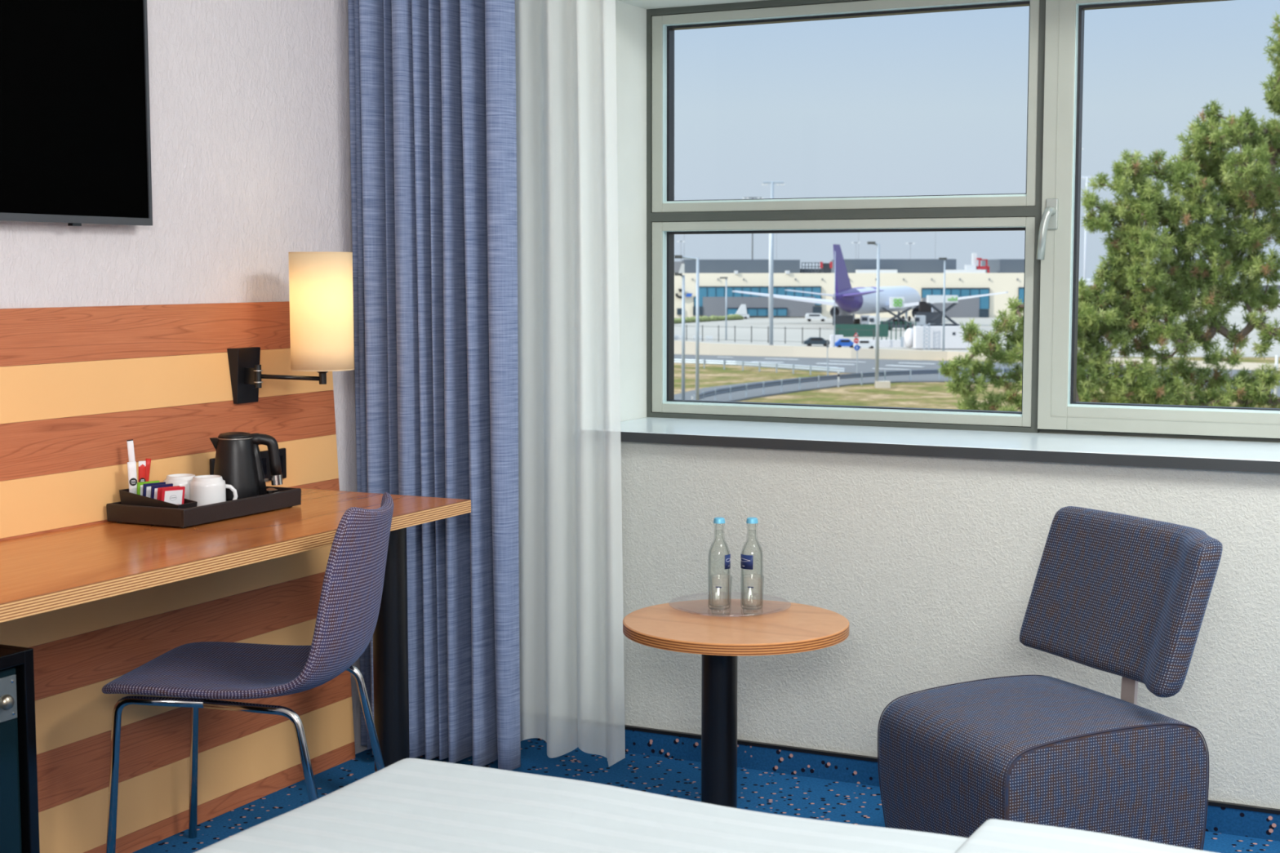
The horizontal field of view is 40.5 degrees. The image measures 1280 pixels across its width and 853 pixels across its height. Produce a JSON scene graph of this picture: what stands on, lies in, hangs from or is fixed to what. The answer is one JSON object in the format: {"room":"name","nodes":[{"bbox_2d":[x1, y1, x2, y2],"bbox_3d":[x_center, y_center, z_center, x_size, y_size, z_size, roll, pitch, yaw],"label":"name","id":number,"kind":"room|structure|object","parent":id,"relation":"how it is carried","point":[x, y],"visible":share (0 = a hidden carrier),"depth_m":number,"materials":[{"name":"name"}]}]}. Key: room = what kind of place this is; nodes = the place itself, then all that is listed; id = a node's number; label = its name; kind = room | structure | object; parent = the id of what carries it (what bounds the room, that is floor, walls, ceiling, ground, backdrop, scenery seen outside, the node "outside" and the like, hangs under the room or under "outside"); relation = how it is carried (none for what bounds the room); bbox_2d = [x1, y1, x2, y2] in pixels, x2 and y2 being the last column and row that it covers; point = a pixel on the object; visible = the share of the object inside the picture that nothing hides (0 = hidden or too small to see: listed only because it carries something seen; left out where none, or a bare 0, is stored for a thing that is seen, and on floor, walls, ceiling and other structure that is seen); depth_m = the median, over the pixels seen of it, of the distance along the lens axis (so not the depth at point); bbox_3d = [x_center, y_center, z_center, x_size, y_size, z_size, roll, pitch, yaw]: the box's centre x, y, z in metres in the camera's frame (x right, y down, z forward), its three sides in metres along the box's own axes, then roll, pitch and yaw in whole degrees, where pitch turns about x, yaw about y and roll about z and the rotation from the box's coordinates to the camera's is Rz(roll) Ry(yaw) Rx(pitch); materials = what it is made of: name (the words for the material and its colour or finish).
{"room":"hotel room","nodes":[
{"label":"hotel room","id":0,"kind":"room"},
{"bbox_2d":[0,0,367,754],"bbox_3d":[-1.710,-0.256,3.003,0.200,2.620,5.700,2,6,26],"label":"wall","id":1,"kind":"structure","parent":0,"point":[249,100],"depth_m":4.19,"materials":[{"name":"paint"}]},
{"bbox_2d":[0,0,152,226],"bbox_3d":[-1.337,-0.696,3.434,0.050,0.581,0.992,2,6,26],"label":"television","id":2,"kind":"object","parent":1,"relation":"attached to","point":[75,144],"visible":1,"depth_m":3.67,"materials":[{"name":"black plastic"}]},
{"bbox_2d":[0,301,355,852],"bbox_3d":[-1.719,0.452,2.797,0.019,1.246,4.212,2,6,26],"label":"wall panel","id":3,"kind":"object","parent":1,"relation":"attached to","point":[77,384],"visible":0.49,"depth_m":3.97,"materials":[{"name":"brown wood"}]},
{"bbox_2d":[209,457,215,475],"bbox_3d":[-1.025,0.095,4.139,0.011,0.039,0.019,2,6,26],"label":"wall socket","id":4,"kind":"object","parent":3,"relation":"attached to","point":[211,460],"depth_m":4.14,"materials":[{"name":"black plastic"}]},
{"bbox_2d":[259,450,271,480],"bbox_3d":[-0.938,0.098,4.317,0.011,0.076,0.040,2,6,26],"label":"wall socket","id":5,"kind":"object","parent":3,"relation":"attached to","point":[265,460],"depth_m":4.32,"materials":[{"name":"black plastic"}]},
{"bbox_2d":[279,448,286,478],"bbox_3d":[-0.907,0.092,4.379,0.011,0.077,0.026,2,6,26],"label":"wall socket","id":6,"kind":"object","parent":3,"relation":"attached to","point":[282,451],"depth_m":4.38,"materials":[{"name":"black plastic"}]},
{"bbox_2d":[226,251,354,404],"bbox_3d":[-0.843,-0.241,4.232,0.289,0.367,0.153,1,5,9],"label":"wall lamp","id":7,"kind":"object","parent":3,"relation":"attached to","point":[321,295],"visible":1,"depth_m":4.16,"materials":[{"name":"beige fabric"}]},
{"bbox_2d":[132,738,1279,852],"bbox_3d":[-0.006,1.198,2.287,4.000,0.150,5.700,2,6,26],"label":"floor","id":8,"kind":"structure","parent":0,"point":[760,791],"depth_m":4.43,"materials":[{"name":"carpet"}]},
{"bbox_2d":[0,644,39,852],"bbox_3d":[-1.371,0.728,2.985,0.440,0.643,0.500,2,6,26],"label":"minibar","id":9,"kind":"object","parent":8,"relation":"on","point":[19,797],"visible":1,"depth_m":3.08,"materials":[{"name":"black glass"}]},
{"bbox_2d":[0,488,471,772],"bbox_3d":[-1.217,0.654,3.216,0.525,0.769,2.573,2,6,26],"label":"desk","id":10,"kind":"object","parent":8,"relation":"on","point":[41,573],"visible":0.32,"depth_m":3.62,"materials":[{"name":"brown wood"}]},
{"bbox_2d":[106,486,301,528],"bbox_3d":[-0.989,0.179,3.961,0.220,0.043,0.410,2,6,26],"label":"serving tray","id":11,"kind":"object","parent":10,"relation":"on","point":[284,497],"visible":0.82,"depth_m":3.81,"materials":[{"name":"black wood"}]},
{"bbox_2d":[119,488,197,509],"bbox_3d":[-1.067,0.172,3.838,0.167,0.060,0.063,2,6,26],"label":"caddy","id":12,"kind":"object","parent":11,"relation":"on","point":[126,497],"visible":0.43,"depth_m":3.82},
{"bbox_2d":[126,439,135,462],"bbox_3d":[-1.129,0.111,3.862,0.008,0.167,0.029,2,6,26],"label":"sachet","id":13,"kind":"object","parent":12,"relation":"in","point":[130,442],"visible":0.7,"depth_m":3.85,"materials":[{"name":"white paper"}]},
{"bbox_2d":[127,461,137,493],"bbox_3d":[-1.126,0.137,3.849,0.025,0.119,0.009,-3,6,-31],"label":"stick","id":14,"kind":"object","parent":12,"relation":"in","point":[131,466],"visible":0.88,"depth_m":3.84,"materials":[{"name":"white paper"}]},
{"bbox_2d":[137,461,146,482],"bbox_3d":[-1.110,0.135,3.862,0.018,0.118,0.009,-3,6,-32],"label":"stick","id":15,"kind":"object","parent":12,"relation":"in","point":[142,464],"visible":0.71,"depth_m":3.86,"materials":[{"name":"red paper"}]},
{"bbox_2d":[137,480,159,495],"bbox_3d":[-1.093,0.159,3.849,0.052,0.074,0.012,-5,7,-43],"label":"bag","id":16,"kind":"object","parent":12,"relation":"in","point":[140,485],"visible":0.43,"depth_m":3.83,"materials":[{"name":"green paper"}]},
{"bbox_2d":[145,458,151,481],"bbox_3d":[-1.107,0.132,3.879,0.027,0.122,0.008,-2,6,-25],"label":"stick","id":17,"kind":"object","parent":12,"relation":"in","point":[148,460],"visible":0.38,"depth_m":3.88,"materials":[{"name":"red paper"}]},
{"bbox_2d":[142,481,165,497],"bbox_3d":[-1.078,0.161,3.841,0.052,0.072,0.014,-5,7,-43],"label":"bag","id":18,"kind":"object","parent":12,"relation":"in","point":[146,487],"visible":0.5,"depth_m":3.83,"materials":[{"name":"blue paper"}]},
{"bbox_2d":[150,483,173,499],"bbox_3d":[-1.059,0.163,3.832,0.016,0.070,0.052,5,7,42],"label":"bag","id":19,"kind":"object","parent":12,"relation":"in","point":[153,488],"visible":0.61,"depth_m":3.81,"materials":[{"name":"blue paper"}]},
{"bbox_2d":[156,485,179,500],"bbox_3d":[-1.042,0.165,3.823,0.017,0.066,0.052,5,7,44],"label":"bag","id":20,"kind":"object","parent":12,"relation":"in","point":[159,490],"visible":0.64,"depth_m":3.80,"materials":[{"name":"paper"}]},
{"bbox_2d":[160,486,185,505],"bbox_3d":[-1.030,0.166,3.816,0.052,0.066,0.020,-4,6,-38],"label":"bag","id":21,"kind":"object","parent":12,"relation":"in","point":[175,495],"visible":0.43,"depth_m":3.81,"materials":[{"name":"paper"}]},
{"bbox_2d":[163,473,195,499],"bbox_3d":[-1.042,0.150,3.966,0.096,0.080,0.080,-4,7,-39],"label":"mug","id":22,"kind":"object","parent":11,"relation":"on","point":[179,479],"visible":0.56,"depth_m":3.93,"materials":[{"name":"ceramic"}]},
{"bbox_2d":[189,475,237,506],"bbox_3d":[-0.976,0.153,3.937,0.088,0.080,0.089,2,6,26],"label":"mug","id":23,"kind":"object","parent":11,"relation":"on","point":[205,490],"visible":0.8,"depth_m":3.90,"materials":[{"name":"ceramic"}]},
{"bbox_2d":[209,431,282,501],"bbox_3d":[-0.929,0.098,4.048,0.145,0.168,0.129,2,6,26],"label":"electric kettle","id":24,"kind":"object","parent":11,"relation":"on","point":[238,461],"visible":0.8,"depth_m":4.02,"materials":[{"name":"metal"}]},
{"bbox_2d":[266,488,277,493],"bbox_3d":[-0.875,0.162,4.109,0.032,0.031,0.032,2,6,26],"label":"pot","id":25,"kind":"object","parent":11,"relation":"on","point":[268,490],"visible":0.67,"depth_m":4.10,"materials":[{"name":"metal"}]},
{"bbox_2d":[266,490,276,493],"bbox_3d":[-0.875,0.164,4.109,0.028,0.026,0.027,2,6,26],"label":"cup","id":26,"kind":"object","parent":25,"relation":"on","point":[268,491],"depth_m":4.10,"materials":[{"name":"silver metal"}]},
{"bbox_2d":[102,492,393,852],"bbox_3d":[-0.819,0.571,3.771,0.568,0.839,0.469,1,5,8],"label":"desk chair","id":27,"kind":"object","parent":8,"relation":"on","point":[350,601],"visible":0.99,"depth_m":3.62,"materials":[{"name":"fabric"}]},
{"bbox_2d":[194,758,1215,852],"bbox_3d":[0.180,0.883,1.423,2.174,0.590,1.879,2,6,26],"label":"bed","id":28,"kind":"object","parent":8,"relation":"on","point":[408,805],"visible":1,"depth_m":2.31,"materials":[{"name":"fabric"}]},
{"bbox_2d":[622,599,848,808],"bbox_3d":[0.221,0.706,4.023,0.521,0.520,0.521,2,6,26],"label":"round side table","id":29,"kind":"object","parent":8,"relation":"on","point":[719,636],"visible":0.66,"depth_m":3.97,"materials":[{"name":"brown wood"}]},
{"bbox_3d":[0.214,0.427,4.127,0.290,0.014,0.290,2,6,26],"label":"serving plate","id":30,"kind":"object","parent":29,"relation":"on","visible":0},
{"bbox_2d":[707,517,730,608],"bbox_3d":[0.189,0.324,4.115,0.054,0.216,0.052,2,6,26],"label":"water bottle","id":31,"kind":"object","parent":30,"relation":"on","point":[717,520],"visible":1,"depth_m":4.10,"materials":[{"name":"clear glass"}]},
{"bbox_2d":[740,517,763,608],"bbox_3d":[0.266,0.324,4.114,0.052,0.216,0.054,2,6,26],"label":"water bottle","id":32,"kind":"object","parent":30,"relation":"on","point":[746,561],"visible":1,"depth_m":4.09,"materials":[{"name":"clear glass"}]},
{"bbox_2d":[877,506,1222,850],"bbox_3d":[0.858,0.587,3.660,0.555,0.764,0.570,-2,6,-25],"label":"lounge chair","id":33,"kind":"object","parent":8,"relation":"on","point":[1127,597],"visible":0.98,"depth_m":3.55,"materials":[{"name":"fabric"}]},
{"bbox_2d":[620,417,1279,808],"bbox_3d":[1.112,-0.384,4.418,3.600,2.620,0.550,2,6,26],"label":"wall","id":34,"kind":"structure","parent":0,"point":[931,563],"depth_m":4.40,"materials":[{"name":"paint"}]},
{"bbox_2d":[615,0,764,421],"bbox_3d":[1.158,-0.554,4.314,2.740,1.194,0.428,2,6,26],"label":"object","id":35,"kind":"structure","parent":34,"relation":"attached to","point":[630,15],"depth_m":5.00,"materials":[{"name":"white paint"}]},
{"bbox_2d":[531,724,1279,841],"bbox_3d":[0.990,0.907,4.279,3.596,0.073,0.014,2,6,26],"label":"baseboard","id":36,"kind":"structure","parent":34,"relation":"attached to","point":[1222,817],"depth_m":4.54,"materials":[{"name":"carpet"}]},
{"bbox_2d":[620,417,1279,473],"bbox_3d":[1.152,0.056,4.351,2.736,0.028,0.464,2,6,26],"label":"windowsill","id":37,"kind":"structure","parent":34,"relation":"attached to","point":[1072,448],"depth_m":4.39,"materials":[{"name":"stone"}]},
{"bbox_2d":[646,0,1279,442],"bbox_3d":[1.249,-0.568,4.494,2.736,1.190,0.162,2,6,26],"label":"window","id":38,"kind":"structure","parent":34,"relation":"in","point":[1048,212],"depth_m":4.67,"materials":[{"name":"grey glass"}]},
{"bbox_3d":[-0.008,-1.561,2.040,4.000,0.150,5.700,2,6,26],"label":"ceiling","id":39,"kind":"structure","parent":0,"visible":0},
{"bbox_3d":[0.776,-1.629,3.829,3.380,0.025,0.200,2,6,26],"label":"rail","id":40,"kind":"object","parent":39,"relation":"attached to","visible":0},
{"bbox_2d":[347,0,520,770],"bbox_3d":[-0.526,-0.392,4.581,0.510,2.552,0.230,2,6,24],"label":"curtain","id":41,"kind":"object","parent":40,"relation":"hanging from","point":[433,105],"visible":0.86,"depth_m":4.51,"materials":[{"name":"fabric"}]},
{"bbox_2d":[515,0,625,766],"bbox_3d":[-0.187,-0.384,4.526,0.322,2.559,0.067,2,6,26],"label":"sheer curtain","id":42,"kind":"object","parent":40,"relation":"hanging from","point":[571,615],"visible":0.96,"depth_m":4.54,"materials":[{"name":"white fabric"}]},
{"label":"outside","id":43,"kind":"structure","parent":0,"visible":0},
{"bbox_2d":[1078,278,1279,292],"bbox_3d":[235.207,-60.177,737.579,145.242,5.152,125.991,2,6,26],"label":"distant hall","id":44,"kind":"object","parent":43,"point":[1089,280],"visible":0.06,"depth_m":697.72,"materials":[{"name":"white"}]},
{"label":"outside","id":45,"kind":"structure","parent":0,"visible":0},
{"bbox_2d":[674,292,1279,357],"bbox_3d":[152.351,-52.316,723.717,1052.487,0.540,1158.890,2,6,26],"label":"apron","id":46,"kind":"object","parent":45,"point":[743,327],"depth_m":352.85,"materials":[{"name":"grey concrete"}]},
{"bbox_2d":[674,335,681,340],"bbox_3d":[6.644,-15.857,310.079,2.415,0.900,1.872,2,6,26],"label":"concrete block","id":47,"kind":"object","parent":46,"relation":"on","point":[678,337],"visible":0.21,"depth_m":309.61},
{"bbox_2d":[693,335,702,341],"bbox_3d":[10.217,-15.609,307.288,1.788,0.900,1.561,2,6,26],"label":"concrete block","id":48,"kind":"object","parent":46,"relation":"on","point":[694,336],"visible":0.71,"depth_m":306.82,"materials":[{"name":"grey concrete"}]},
{"bbox_2d":[705,336,712,341],"bbox_3d":[12.199,-15.472,305.740,1.519,0.900,1.428,2,6,26],"label":"concrete block","id":49,"kind":"object","parent":46,"relation":"on","point":[709,338],"visible":1,"depth_m":305.26,"materials":[{"name":"grey concrete"}]},
{"bbox_2d":[720,276,727,339],"bbox_3d":[14.940,-21.027,309.474,1.410,11.297,0.968,2,6,26],"label":"street lamp","id":50,"kind":"object","parent":46,"relation":"on","point":[725,277],"visible":1,"depth_m":309.38,"materials":[{"name":"grey metal"}]},
{"bbox_2d":[730,304,749,319],"bbox_3d":[25.720,-29.771,449.044,5.280,3.800,3.830,2,6,26],"label":"stair","id":51,"kind":"structure","parent":46,"relation":"on","point":[742,311],"depth_m":448.07,"materials":[{"name":"white metal"}]},
{"bbox_2d":[742,197,763,259],"bbox_3d":[34.448,-52.536,529.426,5.929,34.796,3.271,2,6,26],"label":"floodlight mast","id":52,"kind":"object","parent":46,"relation":"on","point":[743,197],"visible":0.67,"depth_m":528.79,"materials":[{"name":"grey metal"}]},
{"bbox_2d":[768,233,770,318],"bbox_3d":[33.893,-39.546,451.036,0.840,22.906,0.799,2,6,26],"label":"floodlight mast","id":53,"kind":"object","parent":46,"relation":"on","point":[769,233],"visible":0.25,"depth_m":450.92,"materials":[{"name":"grey metal"}]},
{"bbox_2d":[761,181,785,345],"bbox_3d":[21.770,-26.552,283.613,3.561,26.908,2.100,2,6,26],"label":"floodlight mast","id":54,"kind":"object","parent":46,"relation":"on","point":[771,236],"visible":0.91,"depth_m":283.49,"materials":[{"name":"grey metal"}]},
{"bbox_2d":[674,324,874,343],"bbox_3d":[19.265,-15.906,299.323,46.927,2.900,7.743,2,6,26],"label":"perimeter fence","id":55,"kind":"object","parent":46,"relation":"on","point":[686,326],"visible":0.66,"depth_m":297.46,"materials":[{"name":"grey metal"}]},
{"bbox_2d":[804,313,826,321],"bbox_3d":[43.268,-26.800,425.829,5.548,2.000,4.098,2,6,26],"label":"van","id":56,"kind":"object","parent":46,"relation":"on","point":[808,316],"visible":0.98,"depth_m":424.84,"materials":[{"name":"white metal"}]},
{"bbox_2d":[803,337,830,346],"bbox_3d":[29.132,-13.894,284.634,4.698,1.500,3.475,2,6,26],"label":"parked car","id":57,"kind":"object","parent":46,"relation":"on","point":[811,340],"visible":0.81,"depth_m":283.77,"materials":[{"name":"black metal"}]},
{"bbox_2d":[833,250,835,347],"bbox_3d":[30.988,-20.149,275.742,0.160,15.546,0.152,2,6,26],"label":"pole","id":58,"kind":"object","parent":46,"relation":"on","point":[835,251],"visible":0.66,"depth_m":275.78,"materials":[{"name":"grey metal"}]},
{"bbox_2d":[830,334,843,347],"bbox_3d":[31.875,-13.819,280.981,2.458,2.000,2.231,2,6,26],"label":"concrete block","id":59,"kind":"object","parent":46,"relation":"on","point":[837,337],"visible":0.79,"depth_m":280.19,"materials":[{"name":"grey concrete"}]},
{"bbox_2d":[832,315,853,325],"bbox_3d":[45.384,-23.782,387.634,4.831,2.200,3.744,2,6,26],"label":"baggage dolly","id":60,"kind":"object","parent":46,"relation":"on","point":[839,319],"visible":0.79,"depth_m":386.63,"materials":[{"name":"grey metal"}]},
{"bbox_2d":[835,338,853,347],"bbox_3d":[32.912,-13.256,277.488,3.801,1.500,3.031,2,6,26],"label":"parked car","id":61,"kind":"object","parent":46,"relation":"on","point":[841,342],"visible":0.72,"depth_m":276.65,"materials":[{"name":"blue metal"}]},
{"bbox_2d":[851,241,860,258],"bbox_3d":[101.676,-73.922,816.667,3.860,26.062,2.248,2,6,26],"label":"mast","id":62,"kind":"object","parent":46,"relation":"on","point":[851,242],"visible":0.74,"depth_m":815.51,"materials":[{"name":"metal"}]},
{"bbox_2d":[835,324,888,337],"bbox_3d":[41.667,-18.014,325.500,9.008,2.400,4.524,2,6,26],"label":"screen panel","id":63,"kind":"object","parent":46,"relation":"on","point":[863,330],"visible":0.86,"depth_m":325.42,"materials":[{"name":"green"}]},
{"bbox_2d":[853,339,875,348],"bbox_3d":[35.541,-12.949,274.036,3.801,1.500,3.031,2,6,26],"label":"parked car","id":64,"kind":"object","parent":46,"relation":"on","point":[862,343],"visible":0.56,"depth_m":273.16,"materials":[{"name":"white metal"}]},
{"bbox_2d":[732,244,1008,324],"bbox_3d":[55.706,-32.734,402.001,64.057,18.057,72.143,2,6,26],"label":"airliner","id":65,"kind":"object","parent":46,"relation":"on","point":[849,300],"visible":0.79,"depth_m":389.10,"materials":[{"name":"silver metal"}]},
{"bbox_2d":[860,315,894,324],"bbox_3d":[52.001,-23.021,379.652,7.384,2.700,5.183,2,6,26],"label":"tug","id":66,"kind":"object","parent":46,"relation":"on","point":[864,319],"visible":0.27,"depth_m":378.60,"materials":[{"name":"white metal"}]},
{"bbox_2d":[868,339,906,347],"bbox_3d":[40.061,-13.415,280.896,5.910,1.200,3.736,2,6,26],"label":"concrete block","id":67,"kind":"object","parent":46,"relation":"on","point":[882,343],"visible":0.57,"depth_m":280.32,"materials":[{"name":"white concrete"}]},
{"bbox_2d":[869,297,914,330],"bbox_3d":[52.476,-23.492,361.283,9.199,6.915,6.320,2,6,26],"label":"truck","id":68,"kind":"object","parent":46,"relation":"on","point":[895,302],"visible":0.77,"depth_m":360.21,"materials":[{"name":"white metal"}]},
{"bbox_2d":[880,320,915,339],"bbox_3d":[41.837,-15.123,283.139,7.371,4.200,2.148,2,6,26],"label":"perimeter fence","id":69,"kind":"object","parent":46,"relation":"on","point":[900,322],"visible":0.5,"depth_m":283.56,"materials":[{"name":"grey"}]},
{"bbox_2d":[900,328,913,347],"bbox_3d":[42.765,-14.102,276.208,2.244,3.200,1.800,2,6,26],"label":"storage tank","id":70,"kind":"object","parent":46,"relation":"on","point":[908,338],"visible":0.98,"depth_m":275.51,"materials":[{"name":"white metal"}]},
{"bbox_2d":[916,301,942,324],"bbox_3d":[65.597,-25.597,392.624,5.905,5.500,4.410,2,6,26],"label":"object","id":71,"kind":"object","parent":46,"relation":"on","point":[924,308],"visible":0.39,"depth_m":391.57,"materials":[{"name":"grey metal"}]},
{"bbox_2d":[914,295,959,325],"bbox_3d":[62.597,-24.024,365.252,9.199,7.254,6.320,2,6,26],"label":"truck","id":72,"kind":"object","parent":46,"relation":"on","point":[920,320],"visible":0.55,"depth_m":364.19,"materials":[{"name":"white metal"}]},
{"bbox_2d":[938,257,946,351],"bbox_3d":[45.427,-18.188,260.471,1.215,14.344,0.872,2,6,26],"label":"street lamp","id":73,"kind":"object","parent":46,"relation":"on","point":[944,259],"visible":0.85,"depth_m":260.40,"materials":[{"name":"grey metal"}]},
{"bbox_2d":[912,325,976,348],"bbox_3d":[48.165,-14.106,273.751,9.758,3.440,6.587,2,6,26],"label":"container","id":74,"kind":"object","parent":46,"relation":"on","point":[953,339],"visible":0.79,"depth_m":272.50,"materials":[{"name":"white metal"}]},
{"bbox_2d":[1080,176,1097,285],"bbox_3d":[108.175,-42.659,417.867,4.867,34.928,2.746,2,6,26],"label":"floodlight mast","id":75,"kind":"object","parent":46,"relation":"on","point":[1082,177],"visible":0.44,"depth_m":417.64,"materials":[{"name":"silver metal"}]},
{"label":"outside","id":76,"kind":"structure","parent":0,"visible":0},
{"bbox_2d":[674,357,1279,442],"bbox_3d":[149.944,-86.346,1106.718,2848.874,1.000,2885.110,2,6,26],"label":"ground","id":77,"kind":"structure","parent":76,"point":[934,395],"depth_m":179.54,"materials":[{"name":"green plant"}]},
{"bbox_2d":[674,272,684,399],"bbox_3d":[3.495,-7.597,154.476,0.975,12.212,0.695,2,6,26],"label":"street lamp","id":78,"kind":"object","parent":77,"relation":"on","point":[675,273],"visible":0.85,"depth_m":154.32,"materials":[{"name":"grey metal"}]},
{"bbox_2d":[678,263,684,273],"bbox_3d":[3.667,-13.985,153.269,0.524,0.846,0.329,2,6,26],"label":"board","id":79,"kind":"object","parent":78,"relation":"attached to","point":[682,268],"visible":1,"depth_m":153.23,"materials":[{"name":"white"}]},
{"bbox_2d":[674,255,699,399],"bbox_3d":[3.998,-7.903,149.533,2.043,13.703,1.224,2,6,26],"label":"street lamp","id":80,"kind":"object","parent":77,"relation":"on","point":[697,388],"visible":0.85,"depth_m":149.39,"materials":[{"name":"grey metal"}]},
{"bbox_2d":[674,314,743,324],"bbox_3d":[12.879,-25.757,418.226,3.636,1.757,56.361,2,6,26],"label":"clipped hedge","id":81,"kind":"object","parent":77,"relation":"on","point":[734,317],"visible":0.56,"depth_m":427.03,"materials":[{"name":"green plant"}]},
{"bbox_2d":[674,359,844,375],"bbox_3d":[11.896,-7.317,213.127,31.712,1.180,10.535,2,6,26],"label":"guard rail","id":82,"kind":"object","parent":77,"relation":"on","point":[704,362],"visible":0.75,"depth_m":213.00,"materials":[{"name":"silver metal"}]},
{"bbox_2d":[826,339,828,366],"bbox_3d":[23.027,-8.689,212.942,0.284,3.932,0.208,2,6,26],"label":"road sign","id":83,"kind":"object","parent":77,"relation":"on","point":[827,340],"visible":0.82,"depth_m":212.79,"materials":[{"name":"grey metal"}]},
{"bbox_2d":[837,369,839,386],"bbox_3d":[21.172,-5.114,184.762,0.229,1.840,0.212,2,6,26],"label":"delineator post","id":84,"kind":"object","parent":77,"relation":"on","point":[837,370],"visible":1,"depth_m":184.74,"materials":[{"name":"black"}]},
{"bbox_2d":[674,258,1024,317],"bbox_3d":[46.657,-39.324,490.193,146.890,15.628,113.282,2,6,26],"label":"terminal building","id":85,"kind":"structure","parent":77,"relation":"on","point":[926,276],"depth_m":460.15,"materials":[{"name":"white metal"}]},
{"bbox_2d":[964,253,989,272],"bbox_3d":[89.899,-43.523,462.473,6.544,5.531,4.061,2,6,26],"label":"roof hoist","id":86,"kind":"structure","parent":85,"relation":"on","point":[974,255],"depth_m":461.84,"materials":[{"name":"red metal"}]},
{"bbox_2d":[693,367,1014,400],"bbox_3d":[24.847,-4.066,175.611,20.214,1.380,56.752,2,6,26],"label":"guard rail","id":87,"kind":"object","parent":77,"relation":"on","point":[713,393],"visible":0.75,"depth_m":181.61,"materials":[{"name":"silver metal"}]},
{"bbox_2d":[853,332,859,373],"bbox_3d":[25.923,-8.754,207.450,0.715,5.037,0.411,2,6,26],"label":"road sign","id":88,"kind":"object","parent":77,"relation":"on","point":[856,348],"visible":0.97,"depth_m":207.35,"materials":[{"name":"red metal"}]},
{"bbox_2d":[866,241,890,388],"bbox_3d":[25.377,-11.801,183.248,2.597,15.426,1.827,2,6,26],"label":"street lamp","id":89,"kind":"object","parent":77,"relation":"on","point":[877,384],"visible":1,"depth_m":183.12,"materials":[{"name":"metal"}]},
{"bbox_2d":[923,323,929,349],"bbox_3d":[44.970,-14.104,271.740,0.915,4.283,0.513,2,6,26],"label":"lattice mast","id":90,"kind":"object","parent":77,"relation":"on","point":[923,323],"visible":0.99,"depth_m":271.70,"materials":[{"name":"grey metal"}]},
{"bbox_2d":[674,340,1279,370],"bbox_3d":[42.447,-9.729,232.796,125.425,2.436,15.239,2,6,26],"label":"road","id":91,"kind":"structure","parent":77,"relation":"on","point":[704,348],"depth_m":245.16,"materials":[{"name":"grey asphalt"}]},
{"bbox_2d":[937,293,1079,434],"bbox_3d":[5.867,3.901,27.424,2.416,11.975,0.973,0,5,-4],"label":"pine tree","id":92,"kind":"object","parent":77,"relation":"on","point":[988,346],"visible":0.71,"depth_m":27.03,"materials":[{"name":"green plant"}]},
{"bbox_2d":[1076,12,1279,408],"bbox_3d":[10.172,1.036,30.989,6.389,17.040,2.680,-1,5,-9],"label":"pine tree","id":93,"kind":"object","parent":77,"relation":"on","point":[1246,187],"visible":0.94,"depth_m":30.68,"materials":[{"name":"green plant"}]},
{"bbox_2d":[1273,355,1278,407],"bbox_3d":[55.132,-3.659,150.226,0.320,5.059,0.304,2,6,26],"label":"post","id":94,"kind":"object","parent":77,"relation":"on","point":[1275,391],"visible":0.34,"depth_m":150.01,"materials":[{"name":"white"}]},
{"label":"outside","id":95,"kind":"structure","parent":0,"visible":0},
{"bbox_2d":[674,354,1279,397],"bbox_3d":[31.255,-6.622,212.399,118.286,0.300,71.134,2,6,26],"label":"road","id":96,"kind":"structure","parent":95,"point":[867,366],"depth_m":231.89,"materials":[{"name":"grey asphalt"}]},
{"bbox_2d":[751,361,779,362],"bbox_3d":[17.182,-8.670,233.235,4.482,0.040,1.207,2,6,26],"label":"lane marking","id":97,"kind":"object","parent":96,"relation":"on","point":[751,362],"visible":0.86,"depth_m":233.08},
{"bbox_2d":[764,358,799,359],"bbox_3d":[19.737,-9.400,241.371,5.289,0.040,1.399,2,6,26],"label":"lane marking","id":98,"kind":"object","parent":96,"relation":"on","point":[765,358],"visible":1,"depth_m":241.77,"materials":[{"name":"white paint"}]},
{"bbox_2d":[815,363,856,364],"bbox_3d":[25.798,-8.239,228.363,5.614,0.040,1.734,2,6,26],"label":"lane marking","id":99,"kind":"object","parent":96,"relation":"on","point":[815,363],"visible":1,"depth_m":228.85,"materials":[{"name":"white paint"}]},
{"bbox_2d":[871,368,907,369],"bbox_3d":[31.334,-7.178,216.470,4.989,0.040,1.256,2,6,26],"label":"lane marking","id":100,"kind":"object","parent":96,"relation":"on","point":[872,368],"visible":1,"depth_m":215.80,"materials":[{"name":"white paint"}]},
{"bbox_2d":[884,364,924,367],"bbox_3d":[34.176,-7.792,223.312,5.630,0.040,2.435,2,6,26],"label":"lane marking","id":101,"kind":"object","parent":96,"relation":"on","point":[885,365],"visible":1,"depth_m":222.84,"materials":[{"name":"white paint"}]},
{"bbox_2d":[897,362,933,364],"bbox_3d":[36.785,-8.375,229.801,5.414,0.040,1.563,2,6,26],"label":"lane marking","id":102,"kind":"object","parent":96,"relation":"on","point":[898,362],"visible":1,"depth_m":229.30,"materials":[{"name":"white paint"}]},
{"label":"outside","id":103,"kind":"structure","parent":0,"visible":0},
{"bbox_2d":[674,373,1020,401],"bbox_3d":[20.884,-3.017,171.775,34.481,0.300,82.617,2,6,26],"label":"road","id":104,"kind":"structure","parent":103,"point":[736,396],"depth_m":185.12,"materials":[{"name":"grey asphalt"}]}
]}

